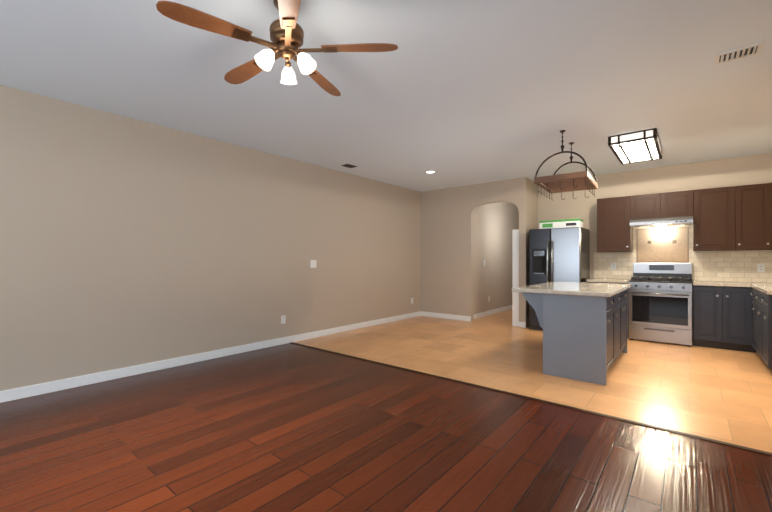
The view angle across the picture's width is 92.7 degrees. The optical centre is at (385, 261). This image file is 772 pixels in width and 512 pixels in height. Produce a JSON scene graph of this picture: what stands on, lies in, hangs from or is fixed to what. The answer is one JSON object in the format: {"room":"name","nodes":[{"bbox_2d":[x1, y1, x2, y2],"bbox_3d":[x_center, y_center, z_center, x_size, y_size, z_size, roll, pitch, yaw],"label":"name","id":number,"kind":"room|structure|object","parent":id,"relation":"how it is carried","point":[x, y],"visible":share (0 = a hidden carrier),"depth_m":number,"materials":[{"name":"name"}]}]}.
{"room":"kitchen","nodes":[
{"label":"kitchen","id":0,"kind":"room"},
{"bbox_2d":[0,85,420,390],"bbox_3d":[-2.161,-0.153,4.685,0.120,2.740,9.320,0,0,39],"label":"wall","id":1,"kind":"structure","parent":0,"point":[126,242],"depth_m":4.18,"materials":[{"name":"paint"}]},
{"bbox_2d":[0,311,419,402],"bbox_3d":[-2.114,1.168,4.636,0.018,0.100,9.100,0,0,39],"label":"baseboard","id":2,"kind":"structure","parent":1,"relation":"attached to","point":[38,389],"depth_m":4.16,"materials":[{"name":"white wood"}]},
{"bbox_2d":[281,315,285,323],"bbox_3d":[-1.501,0.856,5.388,0.009,0.118,0.075,0,0,39],"label":"outlet","id":3,"kind":"object","parent":1,"relation":"attached to","point":[283,319],"visible":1,"depth_m":5.39,"materials":[{"name":"white plastic"}]},
{"bbox_2d":[310,260,315,267],"bbox_3d":[-1.144,0.045,5.817,0.012,0.118,0.120,0,0,39],"label":"light switch","id":4,"kind":"object","parent":1,"relation":"attached to","point":[312,263],"visible":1,"depth_m":5.80,"materials":[{"name":"white plastic"}]},
{"bbox_2d":[0,343,771,511],"bbox_3d":[-1.257,1.255,1.636,5.390,0.060,5.750,0,0,39],"label":"floor","id":5,"kind":"structure","parent":0,"point":[289,427],"depth_m":2.38,"materials":[{"name":"brown wood"}]},
{"bbox_2d":[290,342,771,455],"bbox_3d":[0.567,1.216,3.858,5.150,0.006,0.040,0,0,39],"label":"transition strip","id":6,"kind":"object","parent":5,"relation":"on","point":[663,429],"depth_m":3.02,"materials":[{"name":"brown wood"}]},
{"bbox_2d":[0,0,771,191],"bbox_3d":[1.288,-1.551,4.178,6.090,0.060,12.920,0,0,39],"label":"ceiling","id":7,"kind":"structure","parent":0,"point":[454,93],"depth_m":3.08,"materials":[{"name":"paint"}]},
{"bbox_2d":[156,0,397,95],"bbox_3d":[-0.619,-1.294,2.165,1.188,0.443,1.229,0,0,39],"label":"ceiling fan","id":8,"kind":"object","parent":7,"relation":"hanging from","point":[286,34],"visible":1,"depth_m":2.07,"materials":[{"name":"brown wood"}]},
{"bbox_2d":[340,163,358,167],"bbox_3d":[-0.587,-1.519,5.873,0.200,0.012,0.260,0,0,39],"label":"ceiling vent","id":9,"kind":"object","parent":7,"relation":"in","point":[348,165],"visible":1,"depth_m":5.84,"materials":[{"name":"white plastic"}]},
{"bbox_2d":[534,130,597,199],"bbox_3d":[2.225,-1.169,4.523,0.604,0.706,0.888,0,0,39],"label":"pot rack","id":10,"kind":"object","parent":7,"relation":"hanging from","point":[570,182],"visible":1,"depth_m":4.37,"materials":[{"name":"brown wood"}]},
{"bbox_2d":[608,128,661,164],"bbox_3d":[3.276,-1.471,4.810,0.480,0.104,1.180,0,0,39],"label":"flush ceiling light","id":11,"kind":"object","parent":7,"relation":"attached to","point":[637,146],"visible":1,"depth_m":4.58,"materials":[{"name":"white glass"}]},
{"bbox_2d":[714,41,763,65],"bbox_3d":[2.568,-1.509,2.687,0.250,0.016,0.180,0,0,39],"label":"ceiling vent","id":12,"kind":"object","parent":7,"relation":"in","point":[738,53],"visible":1,"depth_m":2.68,"materials":[{"name":"white plastic"}]},
{"bbox_2d":[421,177,527,326],"bbox_3d":[1.694,-0.159,7.471,2.300,2.740,0.120,0,0,39],"label":"wall","id":13,"kind":"structure","parent":0,"point":[447,250],"depth_m":7.58,"materials":[{"name":"paint"}]},
{"bbox_2d":[420,311,470,320],"bbox_3d":[1.242,1.160,7.759,1.180,0.100,0.014,0,0,39],"label":"baseboard","id":14,"kind":"structure","parent":13,"relation":"attached to","point":[447,316],"depth_m":7.73,"materials":[{"name":"white wood"}]},
{"bbox_2d":[474,202,518,313],"bbox_3d":[2.820,-0.163,8.953,0.100,2.740,3.600,0,0,39],"label":"wall","id":15,"kind":"structure","parent":0,"point":[495,224],"depth_m":8.44,"materials":[{"name":"paint"}]},
{"bbox_2d":[468,301,518,318],"bbox_3d":[2.826,1.157,8.874,0.014,0.100,3.480,0,0,39],"label":"baseboard","id":16,"kind":"structure","parent":15,"relation":"attached to","point":[516,306],"depth_m":8.16,"materials":[{"name":"white wood"}]},
{"bbox_2d":[528,178,536,326],"bbox_3d":[3.724,-0.161,8.211,0.100,2.740,3.600,0,0,39],"label":"wall","id":17,"kind":"structure","parent":0,"point":[532,187],"depth_m":6.93,"materials":[{"name":"paint"}]},
{"bbox_2d":[294,309,771,452],"bbox_3d":[3.113,1.243,6.406,6.090,0.060,7.170,0,0,39],"label":"floor","id":18,"kind":"structure","parent":0,"point":[723,395],"depth_m":4.07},
{"bbox_2d":[529,227,589,330],"bbox_3d":[3.073,0.325,6.536,0.820,1.775,0.818,0,0,39],"label":"refrigerator","id":19,"kind":"object","parent":18,"relation":"on","point":[559,254],"visible":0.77,"depth_m":6.25,"materials":[{"name":"silver metal"}]},
{"bbox_2d":[539,218,582,228],"bbox_3d":[3.033,-0.634,6.383,0.634,0.140,0.306,0,0,39],"label":"box","id":20,"kind":"object","parent":19,"relation":"on","point":[563,223],"visible":0.98,"depth_m":6.25,"materials":[{"name":"white cardboard"}]},
{"bbox_2d":[523,290,627,385],"bbox_3d":[2.351,0.783,4.502,0.872,0.870,1.640,0,0,39],"label":"kitchen island","id":21,"kind":"object","parent":18,"relation":"on","point":[583,325],"depth_m":3.82,"materials":[{"name":"grey wood"}]},
{"bbox_2d":[512,282,630,297],"bbox_3d":[2.332,0.326,4.516,0.960,0.040,1.720,0,0,39],"label":"island countertop","id":22,"kind":"structure","parent":21,"relation":"on","point":[586,290],"depth_m":4.12,"materials":[{"name":"beige stone"}]},
{"bbox_2d":[586,278,630,337],"bbox_3d":[3.733,0.758,6.141,0.584,0.912,0.645,0,0,39],"label":"base cabinet","id":23,"kind":"object","parent":18,"relation":"on","point":[609,280],"visible":0.23,"depth_m":5.87,"materials":[{"name":"black wood"}]},
{"bbox_2d":[628,263,692,345],"bbox_3d":[4.216,0.623,5.660,0.760,1.185,0.748,0,0,39],"label":"range","id":24,"kind":"object","parent":18,"relation":"on","point":[660,302],"visible":1,"depth_m":5.45,"materials":[{"name":"silver metal"}]},
{"bbox_2d":[693,285,744,350],"bbox_3d":[4.778,0.781,5.256,0.611,0.870,0.686,0,0,39],"label":"base cabinet","id":25,"kind":"object","parent":18,"relation":"on","point":[737,316],"depth_m":5.06,"materials":[{"name":"black wood"}]},
{"bbox_2d":[693,281,771,284],"bbox_3d":[5.027,0.324,5.084,1.212,0.040,0.634,0,0,39],"label":"countertop","id":26,"kind":"structure","parent":25,"relation":"on","point":[694,282],"depth_m":5.13,"materials":[{"name":"beige stone"}]},
{"bbox_2d":[745,285,756,351],"bbox_3d":[4.898,0.783,4.492,0.657,0.870,0.514,0,0,39],"label":"base cabinet","id":27,"kind":"object","parent":18,"relation":"on","point":[750,293],"depth_m":4.87,"materials":[{"name":"black wood"}]},
{"bbox_2d":[757,293,771,368],"bbox_3d":[4.375,0.785,3.827,0.622,0.870,0.506,0,0,39],"label":"base cabinet","id":28,"kind":"object","parent":18,"relation":"on","point":[764,302],"depth_m":4.02,"materials":[{"name":"black wood"}]},
{"bbox_2d":[753,285,771,296],"bbox_3d":[4.622,0.327,4.137,0.636,0.040,1.341,0,0,39],"label":"countertop","id":29,"kind":"structure","parent":28,"relation":"on","point":[760,288],"depth_m":4.24,"materials":[{"name":"beige stone"}]},
{"bbox_2d":[537,153,771,282],"bbox_3d":[4.413,-0.156,6.079,3.670,2.740,0.120,0,0,39],"label":"wall","id":30,"kind":"structure","parent":0,"point":[743,170],"depth_m":6.06,"materials":[{"name":"paint"}]},
{"bbox_2d":[597,196,632,251],"bbox_3d":[3.867,-0.606,6.225,0.480,0.900,0.341,0,0,39],"label":"upper cabinet","id":31,"kind":"object","parent":30,"relation":"attached to","point":[614,214],"depth_m":6.08,"materials":[{"name":"brown wood"}]},
{"bbox_2d":[633,193,664,219],"bbox_3d":[4.226,-0.856,5.929,0.447,0.400,0.341,0,0,39],"label":"upper cabinet","id":32,"kind":"object","parent":30,"relation":"attached to","point":[651,206],"depth_m":5.78,"materials":[{"name":"brown wood"}]},
{"bbox_2d":[665,190,692,217],"bbox_3d":[4.482,-0.855,5.719,0.447,0.400,0.341,0,0,39],"label":"upper cabinet","id":33,"kind":"object","parent":30,"relation":"attached to","point":[679,203],"depth_m":5.55,"materials":[{"name":"brown wood"}]},
{"bbox_2d":[630,216,692,227],"bbox_3d":[4.294,-0.604,5.751,0.768,0.096,0.509,0,0,39],"label":"range hood","id":34,"kind":"object","parent":33,"relation":"attached to","point":[671,221],"visible":1,"depth_m":5.59,"materials":[{"name":"silver metal"}]},
{"bbox_2d":[594,225,771,282],"bbox_3d":[4.700,-0.172,5.751,2.570,0.946,0.022,0,0,39],"label":"backsplash","id":35,"kind":"structure","parent":30,"relation":"attached to","point":[667,244],"depth_m":5.78,"materials":[{"name":"tile"}]},
{"bbox_2d":[611,263,615,269],"bbox_3d":[3.935,0.093,6.372,0.075,0.118,0.009,0,0,39],"label":"outlet","id":36,"kind":"object","parent":35,"relation":"attached to","point":[613,266],"visible":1,"depth_m":6.37,"materials":[{"name":"white plastic"}]},
{"bbox_2d":[757,264,764,271],"bbox_3d":[5.326,0.096,5.229,0.075,0.118,0.009,0,0,39],"label":"outlet","id":37,"kind":"object","parent":35,"relation":"attached to","point":[760,267],"visible":1,"depth_m":5.23,"materials":[{"name":"white plastic"}]},
{"bbox_2d":[693,185,744,250],"bbox_3d":[4.853,-0.604,5.415,0.512,0.900,0.341,0,0,39],"label":"upper cabinet","id":38,"kind":"object","parent":30,"relation":"attached to","point":[735,218],"depth_m":5.28,"materials":[{"name":"brown wood"}]},
{"bbox_2d":[741,183,771,250],"bbox_3d":[5.142,-0.604,5.178,0.484,0.900,0.341,0,0,39],"label":"upper cabinet","id":39,"kind":"object","parent":30,"relation":"attached to","point":[756,224],"depth_m":5.02,"materials":[{"name":"brown wood"}]}
]}

